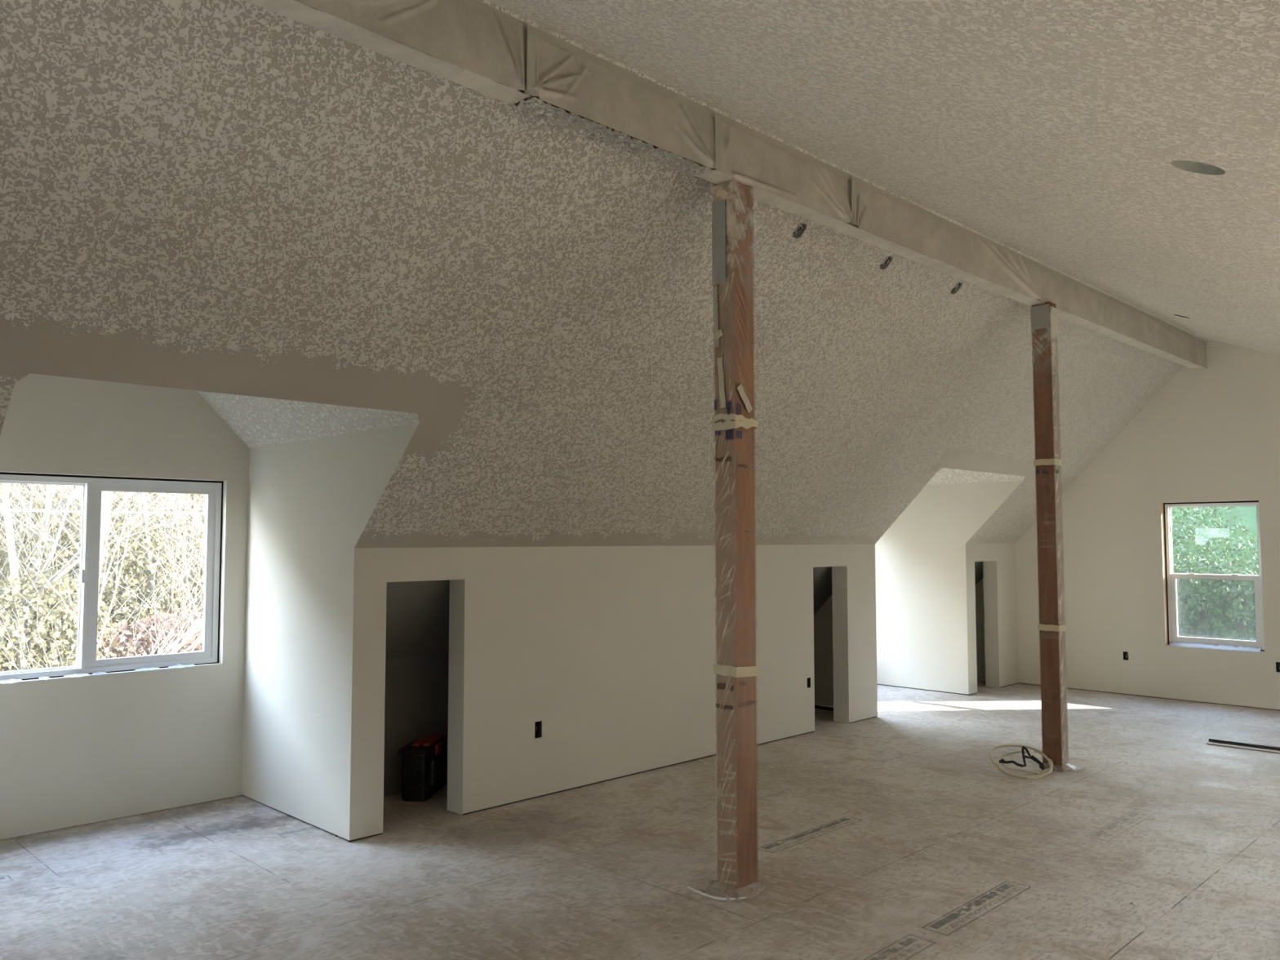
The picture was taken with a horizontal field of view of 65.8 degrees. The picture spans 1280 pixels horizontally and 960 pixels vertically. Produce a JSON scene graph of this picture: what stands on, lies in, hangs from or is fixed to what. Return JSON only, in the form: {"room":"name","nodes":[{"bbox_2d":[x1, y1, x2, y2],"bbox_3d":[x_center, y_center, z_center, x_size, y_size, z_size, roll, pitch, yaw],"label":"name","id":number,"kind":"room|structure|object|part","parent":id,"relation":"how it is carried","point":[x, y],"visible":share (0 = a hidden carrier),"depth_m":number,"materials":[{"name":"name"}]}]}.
{"room":"unfinished attic room","nodes":[
{"label":"unfinished attic room","id":0,"kind":"room"},
{"bbox_2d":[0,373,248,839],"bbox_3d":[-3.060,0.405,5.524,0.130,2.959,1.721,-3,-5,45],"label":"wall","id":1,"kind":"structure","parent":0,"point":[75,751],"depth_m":5.57,"materials":[{"name":"paint"}]},
{"bbox_2d":[0,471,222,683],"bbox_3d":[-3.055,0.529,5.513,0.133,1.105,1.422,-3,-5,45],"label":"window","id":2,"kind":"structure","parent":1,"relation":"attached to","point":[87,664],"depth_m":5.56,"materials":[{"name":"white plastic"}]},
{"bbox_3d":[-3.323,0.518,5.308,0.017,1.023,0.670,-3,-5,45],"label":"fixed sash","id":3,"kind":"part","parent":2,"relation":"part of","materials":[{"name":"white plastic"}]},
{"bbox_3d":[-2.839,0.544,5.740,0.046,1.031,0.717,-3,-5,45],"label":"sliding sash","id":4,"kind":"part","parent":2,"relation":"part of","materials":[{"name":"white plastic"}]},
{"bbox_2d":[197,391,419,448],"bbox_3d":[-2.325,-0.695,4.854,1.949,0.846,1.693,-3,-5,45],"label":"ceiling","id":5,"kind":"structure","parent":0,"point":[258,421],"depth_m":5.51,"materials":[{"name":"white paint"}]},
{"bbox_2d":[241,422,418,841],"bbox_3d":[-1.741,0.819,5.385,1.926,2.113,0.010,-3,-5,45],"label":"wall","id":6,"kind":"structure","parent":0,"point":[311,501],"depth_m":5.49,"materials":[{"name":"paint"}]},
{"bbox_2d":[0,0,1207,658],"bbox_3d":[0.109,-0.233,5.907,2.616,2.627,12.472,-3,-5,45],"label":"ceiling","id":7,"kind":"structure","parent":0,"point":[230,197],"depth_m":4.39,"materials":[{"name":"paint"}]},
{"bbox_2d":[792,222,806,238],"bbox_3d":[0.838,-1.331,5.244,0.083,0.083,0.071,-3,-5,45],"label":"box","id":8,"kind":"object","parent":7,"relation":"attached to","point":[801,228],"visible":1,"depth_m":5.26,"materials":[{"name":"grey plastic"}]},
{"bbox_2d":[880,256,893,269],"bbox_3d":[1.449,-1.294,5.856,0.083,0.083,0.071,-3,-5,45],"label":"box","id":9,"kind":"object","parent":7,"relation":"attached to","point":[888,260],"visible":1,"depth_m":5.87,"materials":[{"name":"grey plastic"}]},
{"bbox_2d":[951,282,962,294],"bbox_3d":[2.058,-1.262,6.460,0.083,0.083,0.071,-3,-5,45],"label":"box","id":10,"kind":"object","parent":7,"relation":"attached to","point":[957,286],"visible":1,"depth_m":6.48,"materials":[{"name":"grey plastic"}]},
{"bbox_2d":[335,544,877,841],"bbox_3d":[0.238,1.216,6.948,0.153,1.506,5.046,-3,-5,45],"label":"wall","id":11,"kind":"structure","parent":0,"point":[613,649],"depth_m":6.28,"materials":[{"name":"paint"}]},
{"bbox_2d":[534,720,541,737],"bbox_3d":[-0.635,1.508,5.989,0.054,0.096,0.052,-3,-5,45],"label":"outlet box","id":12,"kind":"object","parent":11,"relation":"attached to","point":[537,724],"visible":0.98,"depth_m":6.00,"materials":[{"name":"black plastic"}]},
{"bbox_2d":[807,677,810,688],"bbox_3d":[1.335,1.630,7.959,0.054,0.078,0.046,-3,-5,45],"label":"outlet box","id":13,"kind":"object","parent":11,"relation":"attached to","point":[808,678],"visible":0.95,"depth_m":7.97,"materials":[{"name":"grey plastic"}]},
{"bbox_2d":[0,679,1279,959],"bbox_3d":[1.465,1.835,4.464,7.767,0.030,12.522,-3,-5,45],"label":"floor","id":14,"kind":"structure","parent":0,"point":[896,833],"depth_m":4.68,"materials":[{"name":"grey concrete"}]},
{"bbox_2d":[398,734,446,801],"bbox_3d":[-1.323,1.757,6.044,0.185,0.319,0.423,0,-3,5],"label":"tool case","id":15,"kind":"object","parent":14,"relation":"on","point":[423,761],"visible":0.98,"depth_m":5.87,"materials":[{"name":"black plastic"}]},
{"bbox_3d":[-1.329,1.623,6.057,0.173,0.026,0.415,0,-3,5],"label":"lid","id":16,"kind":"part","parent":15,"relation":"part of","materials":[{"name":"black plastic"}]},
{"bbox_3d":[-1.339,1.610,6.113,0.045,0.016,0.304,0,-3,5],"label":"orange rail","id":17,"kind":"part","parent":15,"relation":"part of","materials":[{"name":"orange plastic"}]},
{"bbox_3d":[-1.276,1.609,6.108,0.045,0.016,0.304,0,-3,5],"label":"orange rail","id":18,"kind":"part","parent":15,"relation":"part of","materials":[{"name":"orange plastic"}]},
{"bbox_2d":[687,179,758,900],"bbox_3d":[0.394,0.226,4.444,0.248,3.182,0.320,-3,-5,45],"label":"support post","id":19,"kind":"object","parent":14,"relation":"on","point":[734,425],"visible":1,"depth_m":4.42,"materials":[{"name":"brown wood"}]},
{"bbox_2d":[715,456,731,462],"bbox_3d":[0.374,-0.093,4.439,0.091,0.022,0.001,-3,-5,45],"label":"print","id":20,"kind":"object","parent":19,"relation":"attached to","point":[726,459],"depth_m":4.43},
{"bbox_2d":[715,703,733,710],"bbox_3d":[0.373,1.004,4.374,0.096,0.023,0.001,-3,-5,45],"label":"print","id":21,"kind":"object","parent":19,"relation":"attached to","point":[729,707],"depth_m":4.37},
{"bbox_2d":[242,0,1207,369],"bbox_3d":[0.998,-1.449,5.103,0.168,0.289,12.449,-3,-5,45],"label":"ridge beam","id":22,"kind":"structure","parent":19,"relation":"on","point":[475,45],"depth_m":4.21,"materials":[{"name":"paint"}]},
{"bbox_2d":[716,682,733,691],"bbox_3d":[0.376,0.914,4.377,0.093,0.033,0.001,-3,-5,45],"label":"print","id":23,"kind":"object","parent":19,"relation":"attached to","point":[718,685],"depth_m":4.38},
{"bbox_2d":[726,400,731,413],"bbox_3d":[0.399,-0.329,4.426,0.026,0.061,0.001,-3,-5,45],"label":"print","id":24,"kind":"object","parent":19,"relation":"attached to","point":[728,403],"depth_m":4.43},
{"bbox_2d":[725,429,733,439],"bbox_3d":[0.398,-0.205,4.419,0.042,0.051,0.001,-3,-5,45],"label":"print","id":25,"kind":"object","parent":19,"relation":"attached to","point":[726,431],"depth_m":4.42},
{"bbox_2d":[736,403,741,414],"bbox_3d":[0.441,-0.317,4.420,0.001,0.056,0.033,-3,-5,45],"label":"print","id":26,"kind":"object","parent":19,"relation":"attached to","point":[740,406],"depth_m":4.42},
{"bbox_2d":[736,430,742,439],"bbox_3d":[0.443,-0.204,4.415,0.001,0.040,0.039,-3,-5,45],"label":"print","id":27,"kind":"object","parent":19,"relation":"attached to","point":[737,432],"depth_m":4.41},
{"bbox_2d":[737,463,747,468],"bbox_3d":[0.459,-0.063,4.425,0.001,0.018,0.067,-3,-5,45],"label":"print","id":28,"kind":"object","parent":19,"relation":"attached to","point":[739,465],"depth_m":4.43},
{"bbox_2d":[739,680,746,685],"bbox_3d":[0.454,0.898,4.361,0.001,0.023,0.050,-3,-5,45],"label":"print","id":29,"kind":"object","parent":19,"relation":"attached to","point":[742,683],"depth_m":4.36},
{"bbox_2d":[738,700,755,707],"bbox_3d":[0.473,0.991,4.375,0.001,0.021,0.114,-3,-5,45],"label":"print","id":30,"kind":"object","parent":19,"relation":"attached to","point":[750,703],"depth_m":4.38},
{"bbox_2d":[989,744,1053,778],"bbox_3d":[2.541,1.879,6.597,0.386,0.155,0.382,-3,-5,45],"label":"coil","id":31,"kind":"object","parent":14,"relation":"on","point":[1039,775],"visible":1,"depth_m":6.57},
{"bbox_2d":[1030,301,1069,771],"bbox_3d":[2.867,0.365,6.788,0.255,3.182,0.240,-3,-5,45],"label":"support post","id":32,"kind":"object","parent":14,"relation":"on","point":[1047,461],"visible":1,"depth_m":6.74,"materials":[{"name":"brown wood"}]},
{"bbox_2d":[1205,742,1279,753],"bbox_3d":[4.737,1.969,7.056,1.242,0.010,0.040,-3,-5,45],"label":"wood strip","id":33,"kind":"object","parent":14,"relation":"on","point":[1207,743],"visible":1,"depth_m":7.32,"materials":[{"name":"wood"}]},
{"bbox_2d":[1208,737,1279,751],"bbox_3d":[4.795,1.970,7.175,1.188,0.022,0.040,-3,-5,45],"label":"metal bar","id":34,"kind":"object","parent":14,"relation":"on","point":[1211,740],"visible":1,"depth_m":7.41,"materials":[{"name":"metal"}]},
{"bbox_2d":[487,0,1279,356],"bbox_3d":[2.614,-0.804,3.436,4.464,1.786,12.472,-3,-5,45],"label":"ceiling","id":35,"kind":"structure","parent":0,"point":[1052,131],"depth_m":3.21,"materials":[{"name":"white paint"}]},
{"bbox_2d":[1170,160,1225,174],"bbox_3d":[1.738,-0.993,3.062,0.164,0.105,0.156,-3,-5,45],"label":"can","id":36,"kind":"object","parent":35,"relation":"attached to","point":[1189,166],"visible":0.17,"depth_m":3.13,"materials":[{"name":"grey metal"}]},
{"bbox_2d":[875,480,1022,695],"bbox_3d":[3.014,1.102,10.141,1.926,2.113,0.010,-3,-5,45],"label":"wall","id":37,"kind":"structure","parent":0,"point":[922,615],"depth_m":10.17,"materials":[{"name":"paint"}]},
{"bbox_2d":[926,467,1025,484],"bbox_3d":[2.433,-0.410,9.613,1.949,0.842,1.684,-3,-5,45],"label":"ceiling","id":38,"kind":"structure","parent":0,"point":[944,476],"depth_m":9.87,"materials":[{"name":"white paint"}]},
{"bbox_2d":[955,542,1018,695],"bbox_3d":[3.614,1.417,10.323,0.153,1.506,1.142,-3,-5,45],"label":"wall","id":39,"kind":"structure","parent":0,"point":[999,568],"depth_m":10.40,"materials":[{"name":"paint"}]},
{"bbox_2d":[975,340,1279,711],"bbox_3d":[6.151,0.348,8.771,7.080,3.450,0.160,-3,-5,45],"label":"wall","id":40,"kind":"structure","parent":0,"point":[1212,433],"depth_m":9.70,"materials":[{"name":"paint"}]},
{"bbox_2d":[1123,651,1128,659],"bbox_3d":[4.874,1.758,9.894,0.046,0.080,0.054,-3,-5,45],"label":"outlet box","id":41,"kind":"object","parent":40,"relation":"attached to","point":[1125,653],"visible":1,"depth_m":9.91,"materials":[{"name":"black plastic"}]},
{"bbox_2d":[1163,500,1264,652],"bbox_3d":[5.459,0.905,9.416,0.837,1.399,0.149,-3,-5,45],"label":"window","id":42,"kind":"structure","parent":40,"relation":"in","point":[1174,639],"depth_m":9.46,"materials":[{"name":"white plastic"}]},
{"bbox_3d":[5.498,0.589,9.471,0.761,0.684,0.018,-3,-5,45],"label":"sash","id":43,"kind":"part","parent":42,"relation":"part of","materials":[{"name":"white plastic"}]},
{"bbox_3d":[5.478,1.231,9.411,0.761,0.657,0.032,-3,-5,45],"label":"sash","id":44,"kind":"part","parent":42,"relation":"part of","materials":[{"name":"white plastic"}]},
{"bbox_2d":[1275,662,1279,671],"bbox_3d":[5.809,1.696,8.964,0.054,0.088,0.054,-3,-5,45],"label":"outlet box","id":45,"kind":"object","parent":40,"relation":"attached to","point":[1277,664],"visible":1,"depth_m":8.99,"materials":[{"name":"black plastic"}]},
{"label":"outside","id":46,"kind":"structure","parent":0,"visible":0},
{"bbox_2d":[0,509,205,514],"bbox_3d":[-5.669,0.321,11.459,0.023,0.142,19.000,-3,-5,45],"label":"cable","id":47,"kind":"object","parent":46,"point":[17,510],"visible":0.16,"depth_m":10.92,"materials":[{"name":"grey plastic"}]},
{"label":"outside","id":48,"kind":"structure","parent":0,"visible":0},
{"bbox_2d":[0,483,205,664],"bbox_3d":[4.548,-3.361,9.954,77.900,17.674,75.000,-3,-5,45],"label":"hillside","id":49,"kind":"structure","parent":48,"point":[166,495],"depth_m":17.34,"materials":[{"name":"plant"}]},
{"bbox_2d":[0,583,70,671],"bbox_3d":[-8.764,3.237,12.736,2.837,4.236,2.606,-3,-5,45],"label":"bush","id":50,"kind":"object","parent":49,"relation":"on","point":[6,649],"visible":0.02,"depth_m":12.78,"materials":[{"name":"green plant"}]},
{"bbox_2d":[0,483,111,663],"bbox_3d":[-10.197,2.460,15.383,3.834,6.088,3.285,-3,-5,45],"label":"bush","id":51,"kind":"object","parent":49,"relation":"on","point":[28,498],"visible":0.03,"depth_m":15.26,"materials":[{"name":"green plant"}]},
{"bbox_3d":[-10.158,2.713,15.386,1.384,5.584,0.757,-3,-5,45],"label":"stem","id":52,"kind":"part","parent":51,"relation":"part of","materials":[{"name":"beige plant"}]},
{"bbox_2d":[0,569,119,671],"bbox_3d":[-7.141,3.117,10.947,2.052,4.231,2.356,-3,-5,45],"label":"bush","id":53,"kind":"object","parent":49,"relation":"on","point":[32,639],"visible":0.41,"depth_m":10.94,"materials":[{"name":"green plant"}]},
{"bbox_3d":[-7.175,3.299,10.941,0.846,3.868,0.428,0,-3,7],"label":"stem","id":54,"kind":"part","parent":53,"relation":"part of","materials":[{"name":"beige plant"}]},
{"bbox_2d":[0,528,147,665],"bbox_3d":[-8.937,3.106,15.178,3.594,4.781,2.785,1,-3,-10],"label":"bush","id":55,"kind":"object","parent":49,"relation":"on","point":[1,532],"visible":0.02,"depth_m":15.15,"materials":[{"name":"green plant"}]},
{"bbox_2d":[0,504,191,669],"bbox_3d":[-7.744,2.825,13.049,2.944,5.063,3.158,-3,-5,45],"label":"bush","id":56,"kind":"object","parent":49,"relation":"on","point":[143,614],"visible":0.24,"depth_m":13.13,"materials":[{"name":"green plant"}]},
{"bbox_3d":[-7.834,3.042,12.973,0.787,4.620,1.137,-2,-4,34],"label":"stem","id":57,"kind":"part","parent":56,"relation":"part of","materials":[{"name":"beige plant"}]},
{"bbox_2d":[0,483,204,653],"bbox_3d":[-7.193,-1.364,13.359,9.129,13.203,10.032,-1,-4,19],"label":"bare tree","id":58,"kind":"object","parent":49,"relation":"on","point":[13,484],"visible":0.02,"depth_m":13.10,"materials":[{"name":"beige plant"}]},
{"bbox_2d":[0,483,204,593],"bbox_3d":[-9.891,2.239,17.943,4.349,6.851,3.818,-3,-5,45],"label":"bush","id":59,"kind":"object","parent":49,"relation":"on","point":[24,485],"visible":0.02,"depth_m":16.95,"materials":[{"name":"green plant"}]},
{"bbox_2d":[0,483,205,670],"bbox_3d":[-5.532,-0.440,10.878,6.873,11.302,7.121,0,-3,2],"label":"bare tree","id":60,"kind":"object","parent":49,"relation":"on","point":[104,526],"visible":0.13,"depth_m":9.82,"materials":[{"name":"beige plant"}]},
{"bbox_2d":[0,483,205,670],"bbox_3d":[-5.777,-1.366,9.408,8.787,12.993,8.986,0,-3,-1],"label":"bare tree","id":61,"kind":"object","parent":49,"relation":"on","point":[13,565],"visible":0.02,"depth_m":11.06,"materials":[{"name":"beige plant"}]},
{"bbox_2d":[0,483,205,671],"bbox_3d":[-8.271,-0.922,13.214,6.812,12.556,9.029,-1,-4,17],"label":"bare tree","id":62,"kind":"object","parent":49,"relation":"on","point":[53,491],"visible":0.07,"depth_m":12.75,"materials":[{"name":"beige plant"}]},
{"bbox_2d":[0,484,205,646],"bbox_3d":[-8.859,-1.602,15.935,12.900,13.858,8.392,-3,-5,45],"label":"bare tree","id":63,"kind":"object","parent":49,"relation":"on","point":[12,517],"visible":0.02,"depth_m":15.15,"materials":[{"name":"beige plant"}]},
{"bbox_2d":[10,484,205,654],"bbox_3d":[-7.154,-1.584,12.222,8.795,13.744,8.408,1,-4,-11],"label":"bare tree","id":64,"kind":"object","parent":49,"relation":"on","point":[196,531],"visible":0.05,"depth_m":13.65,"materials":[{"name":"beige plant"}]},
{"bbox_2d":[17,484,204,654],"bbox_3d":[-7.470,2.346,15.002,2.573,6.255,3.519,-3,-5,45],"label":"bush","id":65,"kind":"object","parent":49,"relation":"on","point":[167,517],"visible":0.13,"depth_m":14.67,"materials":[{"name":"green plant"}]},
{"bbox_3d":[-7.510,2.609,15.045,0.498,5.734,1.212,-3,-5,45],"label":"stem","id":66,"kind":"part","parent":65,"relation":"part of","materials":[{"name":"beige plant"}]},
{"bbox_2d":[67,488,205,617],"bbox_3d":[-7.473,2.255,16.872,4.278,6.668,3.014,1,-4,-21],"label":"bush","id":67,"kind":"object","parent":49,"relation":"on","point":[153,495],"visible":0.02,"depth_m":16.44,"materials":[{"name":"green plant"}]},
{"bbox_3d":[-7.512,2.537,17.017,1.710,6.122,0.762,0,-3,2],"label":"stem","id":68,"kind":"part","parent":67,"relation":"part of","materials":[{"name":"beige plant"}]},
{"bbox_2d":[74,605,203,658],"bbox_3d":[-5.628,3.426,12.100,1.796,3.768,2.534,-3,-5,45],"label":"bush","id":69,"kind":"object","parent":49,"relation":"on","point":[145,642],"visible":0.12,"depth_m":11.84,"materials":[{"name":"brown plant"}]},
{"bbox_3d":[-5.652,3.594,12.111,0.346,3.434,0.929,-3,-5,45],"label":"stem","id":70,"kind":"part","parent":69,"relation":"part of","materials":[{"name":"beige plant"}]},
{"bbox_2d":[80,486,205,588],"bbox_3d":[-2.848,-0.139,12.267,8.075,10.881,7.473,-2,-4,30],"label":"bare tree","id":71,"kind":"object","parent":49,"relation":"on","point":[195,524],"visible":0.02,"depth_m":11.09,"materials":[{"name":"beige plant"}]},
{"bbox_2d":[155,618,202,653],"bbox_3d":[-6.547,3.667,14.216,3.027,3.546,2.300,2,-4,-24],"label":"bush","id":72,"kind":"object","parent":49,"relation":"on","point":[196,619],"visible":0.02,"depth_m":14.13,"materials":[{"name":"beige plant"}]},
{"bbox_2d":[161,591,203,628],"bbox_3d":[-6.373,3.042,16.999,3.124,5.121,3.437,-3,-5,45],"label":"bush","id":73,"kind":"object","parent":49,"relation":"on","point":[198,591],"visible":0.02,"depth_m":16.48,"materials":[{"name":"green plant"}]},
{"bbox_2d":[1172,536,1235,638],"bbox_3d":[7.629,2.959,15.167,2.265,5.048,3.258,0,-3,-7],"label":"leafy tree","id":74,"kind":"object","parent":49,"relation":"on","point":[1174,553],"visible":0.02,"depth_m":14.28,"materials":[{"name":"green plant"}]},
{"bbox_2d":[1172,543,1252,625],"bbox_3d":[8.002,3.237,16.133,3.816,4.609,3.297,-3,-5,45],"label":"leafy tree","id":75,"kind":"object","parent":49,"relation":"on","point":[1226,555],"visible":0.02,"depth_m":15.52,"materials":[{"name":"green plant"}]},
{"bbox_2d":[1173,524,1258,640],"bbox_3d":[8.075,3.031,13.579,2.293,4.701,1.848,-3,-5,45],"label":"bush","id":76,"kind":"object","parent":49,"relation":"on","point":[1227,633],"visible":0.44,"depth_m":13.41,"materials":[{"name":"green plant"}]},
{"bbox_3d":[8.121,3.215,13.587,0.273,4.334,0.566,2,-4,-28],"label":"stem","id":77,"kind":"part","parent":76,"relation":"part of","materials":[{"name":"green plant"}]},
{"bbox_2d":[1177,561,1256,639],"bbox_3d":[7.344,3.281,13.936,3.487,4.263,3.102,-3,-5,45],"label":"leafy tree","id":78,"kind":"object","parent":49,"relation":"on","point":[1220,568],"visible":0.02,"depth_m":13.39,"materials":[{"name":"green plant"}]},
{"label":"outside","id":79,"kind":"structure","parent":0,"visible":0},
{"bbox_2d":[1171,506,1258,621],"bbox_3d":[7.151,2.490,27.881,48.000,8.159,13.500,-3,-5,45],"label":"hillside","id":80,"kind":"structure","parent":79,"point":[1249,513],"depth_m":20.25,"materials":[{"name":"green plant"}]},
{"bbox_2d":[1171,506,1239,564],"bbox_3d":[9.202,2.836,18.442,3.714,5.689,4.029,-3,-5,45],"label":"leafy tree","id":81,"kind":"object","parent":80,"relation":"on","point":[1221,519],"visible":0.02,"depth_m":17.38,"materials":[{"name":"green plant"}]},
{"bbox_2d":[1171,506,1253,617],"bbox_3d":[8.978,2.714,16.457,2.950,5.684,3.078,-3,-5,45],"label":"leafy tree","id":82,"kind":"object","parent":80,"relation":"on","point":[1189,529],"visible":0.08,"depth_m":15.92,"materials":[{"name":"green plant"}]}
]}

